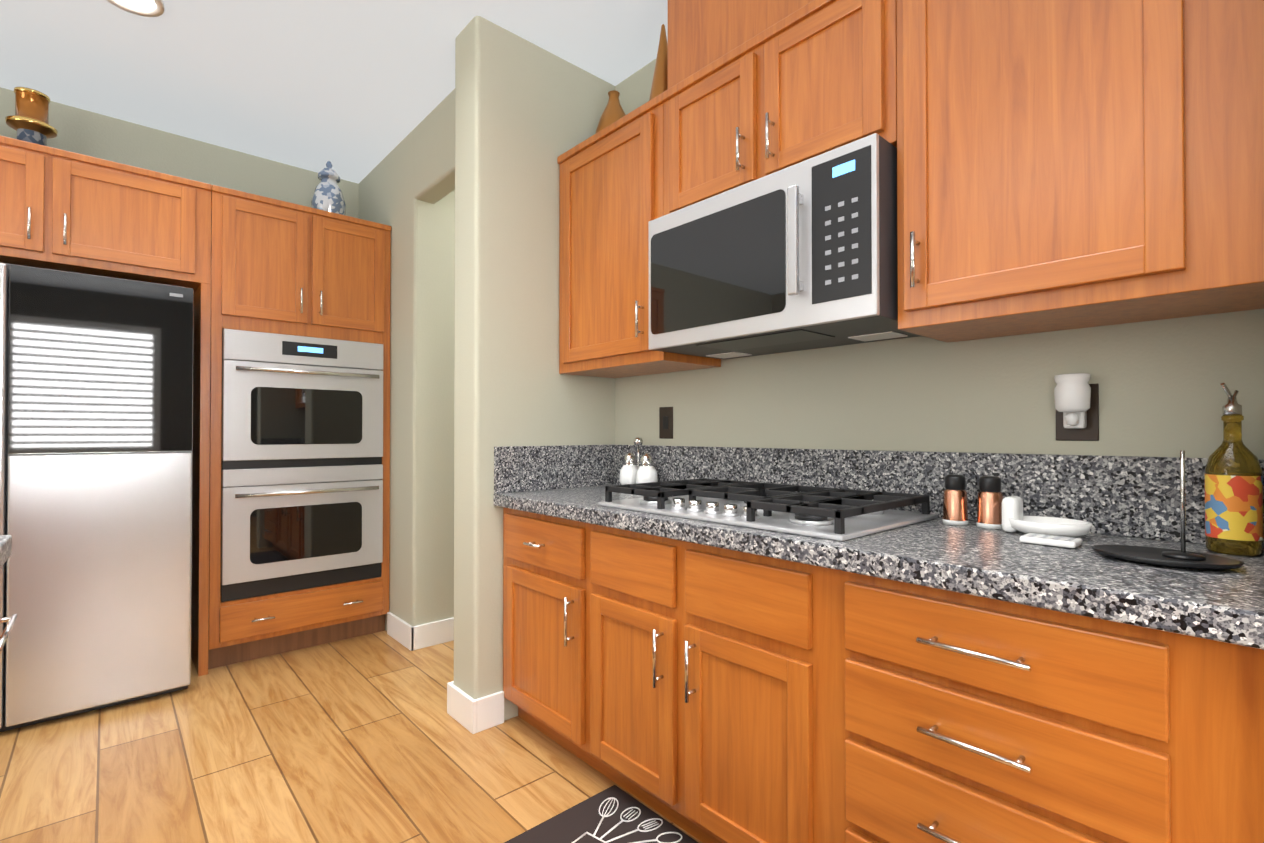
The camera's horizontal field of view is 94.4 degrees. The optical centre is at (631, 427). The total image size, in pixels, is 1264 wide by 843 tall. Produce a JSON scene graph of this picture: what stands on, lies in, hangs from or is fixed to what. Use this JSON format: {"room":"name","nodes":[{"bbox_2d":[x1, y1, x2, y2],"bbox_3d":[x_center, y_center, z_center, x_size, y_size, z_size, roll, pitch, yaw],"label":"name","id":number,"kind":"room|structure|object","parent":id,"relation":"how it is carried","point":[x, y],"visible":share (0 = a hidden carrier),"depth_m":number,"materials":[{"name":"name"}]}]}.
{"room":"kitchen","nodes":[
{"label":"kitchen","id":0,"kind":"room"},
{"bbox_2d":[0,87,358,217],"bbox_3d":[-3.478,-0.219,2.385,4.435,2.790,0.100,0,-1,-42],"label":"wall","id":1,"kind":"structure","parent":0,"point":[91,134],"depth_m":3.20,"materials":[{"name":"beige paint"}]},
{"bbox_2d":[0,135,211,675],"bbox_3d":[-2.611,0.003,2.651,1.083,2.350,0.656,0,-1,-42],"label":"upper cabinet","id":2,"kind":"object","parent":1,"relation":"attached to","point":[63,210],"visible":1,"depth_m":2.61,"materials":[{"name":"brown wood"}]},
{"bbox_2d":[5,87,57,145],"bbox_3d":[-2.709,-1.339,2.642,0.167,0.333,0.167,0,-1,-42],"label":"candle holder","id":3,"kind":"object","parent":2,"relation":"on","point":[28,121],"visible":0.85,"depth_m":2.60,"materials":[{"name":"gold metal"}]},
{"bbox_2d":[0,0,667,183],"bbox_3d":[-0.224,-1.657,0.992,7.400,0.060,8.500,0,-1,-42],"label":"ceiling","id":4,"kind":"structure","parent":0,"point":[357,91],"depth_m":2.56,"materials":[{"name":"grey paint"}]},
{"bbox_2d":[107,0,163,16],"bbox_3d":[-1.873,-1.610,2.185,0.200,0.012,0.200,0,-1,-42],"label":"recessed light","id":5,"kind":"object","parent":4,"relation":"in","point":[150,8],"visible":1,"depth_m":2.23,"materials":[{"name":"white"}]},
{"bbox_2d":[0,630,701,842],"bbox_3d":[-0.224,1.193,0.966,7.400,0.060,8.500,0,-1,-42],"label":"floor","id":6,"kind":"structure","parent":0,"point":[367,738],"depth_m":2.04,"materials":[{"name":"brown wood"}]},
{"bbox_2d":[0,555,17,652],"bbox_3d":[-0.476,0.719,-0.230,0.722,0.866,3.650,0,-1,-42],"label":"kitchen island","id":7,"kind":"object","parent":6,"relation":"on","point":[11,620],"depth_m":1.20,"materials":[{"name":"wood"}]},
{"bbox_2d":[0,535,11,562],"bbox_3d":[-0.495,0.261,-0.243,0.730,0.050,3.710,0,-1,-42],"label":"island countertop","id":8,"kind":"structure","parent":7,"relation":"on","point":[5,540],"depth_m":1.30,"materials":[{"name":"white stone"}]},
{"bbox_2d":[0,263,193,731],"bbox_3d":[-2.558,0.270,2.586,0.920,1.815,0.784,0,-1,-42],"label":"fridge","id":9,"kind":"object","parent":6,"relation":"on","point":[96,409],"visible":1,"depth_m":2.39,"materials":[{"name":"grey metal"}]},
{"bbox_2d":[208,185,390,668],"bbox_3d":[-1.881,0.009,3.285,0.847,2.350,0.687,0,-1,-42],"label":"tall cabinet","id":10,"kind":"object","parent":6,"relation":"on","point":[299,515],"visible":0.96,"depth_m":3.04,"materials":[{"name":"brown wood"}]},
{"bbox_2d":[311,161,345,214],"bbox_3d":[-1.794,-1.371,3.464,0.184,0.412,0.184,0,-1,-42],"label":"ginger jar","id":11,"kind":"object","parent":10,"relation":"on","point":[328,195],"visible":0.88,"depth_m":3.41,"materials":[{"name":"white ceramic"}]},
{"bbox_2d":[387,612,408,647],"bbox_3d":[-1.294,1.121,3.247,0.016,0.125,0.316,0,-1,-42],"label":"baseboard","id":12,"kind":"structure","parent":6,"relation":"on","point":[396,627],"depth_m":3.24,"materials":[{"name":"white wood"}]},
{"bbox_2d":[358,130,454,630],"bbox_3d":[-0.736,-0.196,4.907,3.015,2.870,2.070,0,-1,-42],"label":"wall block","id":13,"kind":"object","parent":6,"relation":"on","point":[422,378],"visible":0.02,"depth_m":3.22,"materials":[{"name":"beige paint"}]},
{"bbox_2d":[407,617,453,650],"bbox_3d":[-0.101,1.129,4.063,2.881,0.125,0.016,0,-1,-42],"label":"baseboard","id":14,"kind":"structure","parent":6,"relation":"on","point":[441,631],"depth_m":3.16,"materials":[{"name":"white wood"}]},
{"bbox_2d":[447,681,503,716],"bbox_3d":[0.371,1.123,3.420,3.036,0.125,0.016,0,-1,-42],"label":"baseboard","id":15,"kind":"structure","parent":6,"relation":"on","point":[458,702],"depth_m":2.32,"materials":[{"name":"white wood"}]},
{"bbox_2d":[503,507,578,757],"bbox_3d":[-0.116,0.743,2.322,0.606,0.864,0.569,0,-1,-42],"label":"base cabinet","id":16,"kind":"object","parent":6,"relation":"on","point":[541,552],"depth_m":2.11,"materials":[{"name":"brown wood"}]},
{"bbox_2d":[493,445,1263,649],"bbox_3d":[0.390,0.187,1.745,0.633,0.234,2.113,0,-1,-42],"label":"countertop","id":17,"kind":"structure","parent":16,"relation":"on","point":[1125,500],"depth_m":1.35,"materials":[{"name":"grey stone"}]},
{"bbox_2d":[619,437,657,484],"bbox_3d":[0.027,0.151,2.477,0.108,0.220,0.202,0,-1,-42],"label":"pepper shaker","id":18,"kind":"object","parent":17,"relation":"on","point":[632,471],"visible":0.75,"depth_m":2.46,"materials":[{"name":"white ceramic"}]},
{"bbox_2d":[598,478,937,540],"bbox_3d":[0.371,0.222,1.778,0.530,0.064,0.860,0,-1,-42],"label":"gas cooktop","id":19,"kind":"object","parent":17,"relation":"in","point":[837,514],"visible":1,"depth_m":1.61,"materials":[{"name":"silver metal"}]},
{"bbox_2d":[942,474,968,525],"bbox_3d":[0.847,0.188,1.533,0.062,0.128,0.062,0,-1,-42],"label":"shaker","id":20,"kind":"object","parent":17,"relation":"on","point":[955,507],"visible":1,"depth_m":1.51,"materials":[{"name":"brown metal"}]},
{"bbox_2d":[976,476,1002,528],"bbox_3d":[0.904,0.188,1.477,0.062,0.128,0.062,0,-1,-42],"label":"shaker","id":21,"kind":"object","parent":17,"relation":"on","point":[989,505],"visible":0.96,"depth_m":1.46,"materials":[{"name":"brown metal"}]},
{"bbox_2d":[1002,496,1091,537],"bbox_3d":[0.962,0.208,1.360,0.136,0.085,0.172,0,-1,-42],"label":"spoon rest","id":22,"kind":"object","parent":17,"relation":"on","point":[1014,519],"visible":1,"depth_m":1.37,"materials":[{"name":"white ceramic"}]},
{"bbox_2d":[1019,533,1082,547],"bbox_3d":[0.899,0.242,1.258,0.070,0.014,0.100,0,-1,-42],"label":"trivet","id":23,"kind":"object","parent":17,"relation":"on","point":[1057,541],"visible":0.98,"depth_m":1.24,"materials":[{"name":"white ceramic"}]},
{"bbox_2d":[1091,451,1244,568],"bbox_3d":[0.982,0.145,1.084,0.151,0.205,0.210,0,-1,-42],"label":"paper towel holder","id":24,"kind":"object","parent":17,"relation":"on","point":[1181,558],"visible":1,"depth_m":1.08,"materials":[{"name":"black metal"}]},
{"bbox_2d":[1205,383,1262,555],"bbox_3d":[1.197,0.080,1.166,0.081,0.337,0.081,0,-1,-42],"label":"oil bottle","id":25,"kind":"object","parent":17,"relation":"on","point":[1233,499],"visible":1,"depth_m":1.14,"materials":[{"name":"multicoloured glass"}]},
{"bbox_2d":[504,785,697,842],"bbox_3d":[0.174,1.159,1.283,0.495,0.011,1.240,0,-1,-42],"label":"mat","id":26,"kind":"object","parent":6,"relation":"on","point":[614,814],"visible":1,"depth_m":1.71,"materials":[{"name":"black fabric"}]},
{"bbox_2d":[579,522,814,842],"bbox_3d":[0.360,0.738,1.791,0.606,0.864,0.857,0,-1,-42],"label":"base cabinet","id":27,"kind":"object","parent":6,"relation":"on","point":[703,693],"depth_m":1.54,"materials":[{"name":"brown wood"}]},
{"bbox_2d":[815,566,1263,842],"bbox_3d":[0.875,0.733,1.217,0.606,0.864,0.686,0,-1,-42],"label":"base cabinet","id":28,"kind":"object","parent":6,"relation":"on","point":[942,716],"depth_m":1.00,"materials":[{"name":"brown wood"}]},
{"bbox_2d":[413,89,454,203],"bbox_3d":[-0.852,-1.440,2.879,0.120,0.420,0.870,0,-1,-42],"label":"wall","id":29,"kind":"structure","parent":0,"point":[434,156],"depth_m":2.96,"materials":[{"name":"beige paint"}]},
{"bbox_2d":[454,16,614,720],"bbox_3d":[0.505,-0.210,3.407,3.170,2.870,0.200,0,-1,-42],"label":"wall","id":30,"kind":"structure","parent":0,"point":[527,113],"depth_m":2.38,"materials":[{"name":"beige paint"}]},
{"bbox_2d":[615,59,1263,458],"bbox_3d":[1.785,-0.234,0.747,0.100,2.790,5.470,0,-1,-42],"label":"wall","id":31,"kind":"structure","parent":0,"point":[1161,393],"depth_m":1.62,"materials":[{"name":"beige paint"}]},
{"bbox_2d":[557,96,720,377],"bbox_3d":[0.007,-0.704,2.400,0.337,0.940,0.638,0,-1,-42],"label":"upper cabinet","id":32,"kind":"object","parent":31,"relation":"attached to","point":[610,181],"depth_m":2.27,"materials":[{"name":"brown wood"}]},
{"bbox_2d":[595,90,625,133],"bbox_3d":[-0.078,-1.305,2.518,0.164,0.262,0.164,0,-1,-42],"label":"vase","id":33,"kind":"object","parent":32,"relation":"on","point":[613,112],"visible":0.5,"depth_m":2.47,"materials":[{"name":"brown ceramic"}]},
{"bbox_2d":[649,24,667,100],"bbox_3d":[0.123,-1.386,2.309,0.132,0.420,0.132,0,-1,-42],"label":"vase","id":34,"kind":"object","parent":32,"relation":"on","point":[659,82],"visible":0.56,"depth_m":2.28,"materials":[{"name":"brown ceramic"}]},
{"bbox_2d":[659,407,672,438],"bbox_3d":[0.145,-0.021,2.491,0.008,0.135,0.080,0,-1,-42],"label":"electrical outlet plate","id":35,"kind":"object","parent":31,"relation":"attached to","point":[665,422],"visible":1,"depth_m":2.49,"materials":[{"name":"brown plastic"}]},
{"bbox_2d":[668,0,788,79],"bbox_3d":[0.728,-1.401,1.633,0.297,0.437,1.472,0,-1,-42],"label":"upper cabinet","id":36,"kind":"object","parent":31,"relation":"attached to","point":[695,27],"depth_m":1.95,"materials":[{"name":"brown wood"}]},
{"bbox_2d":[657,0,896,216],"bbox_3d":[0.494,-0.944,1.859,0.337,0.470,0.817,0,-1,-42],"label":"upper cabinet","id":37,"kind":"object","parent":31,"relation":"attached to","point":[812,78],"depth_m":1.69,"materials":[{"name":"brown wood"}]},
{"bbox_2d":[648,133,920,359],"bbox_3d":[0.454,-0.484,1.818,0.447,0.442,0.796,0,-1,-42],"label":"microwave","id":38,"kind":"object","parent":37,"relation":"attached to","point":[803,255],"visible":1,"depth_m":1.61,"materials":[{"name":"grey metal"}]},
{"bbox_2d":[889,0,1263,342],"bbox_3d":[0.986,-0.714,1.309,0.337,0.940,0.654,0,-1,-42],"label":"upper cabinet","id":39,"kind":"object","parent":31,"relation":"attached to","point":[1069,164],"depth_m":1.18,"materials":[{"name":"brown wood"}]},
{"bbox_2d":[1054,373,1098,440],"bbox_3d":[1.063,-0.048,1.411,0.084,0.160,0.086,0,-1,-42],"label":"electrical outlet","id":40,"kind":"object","parent":31,"relation":"attached to","point":[1076,397],"visible":1,"depth_m":1.40,"materials":[{"name":"brown"}]}
]}

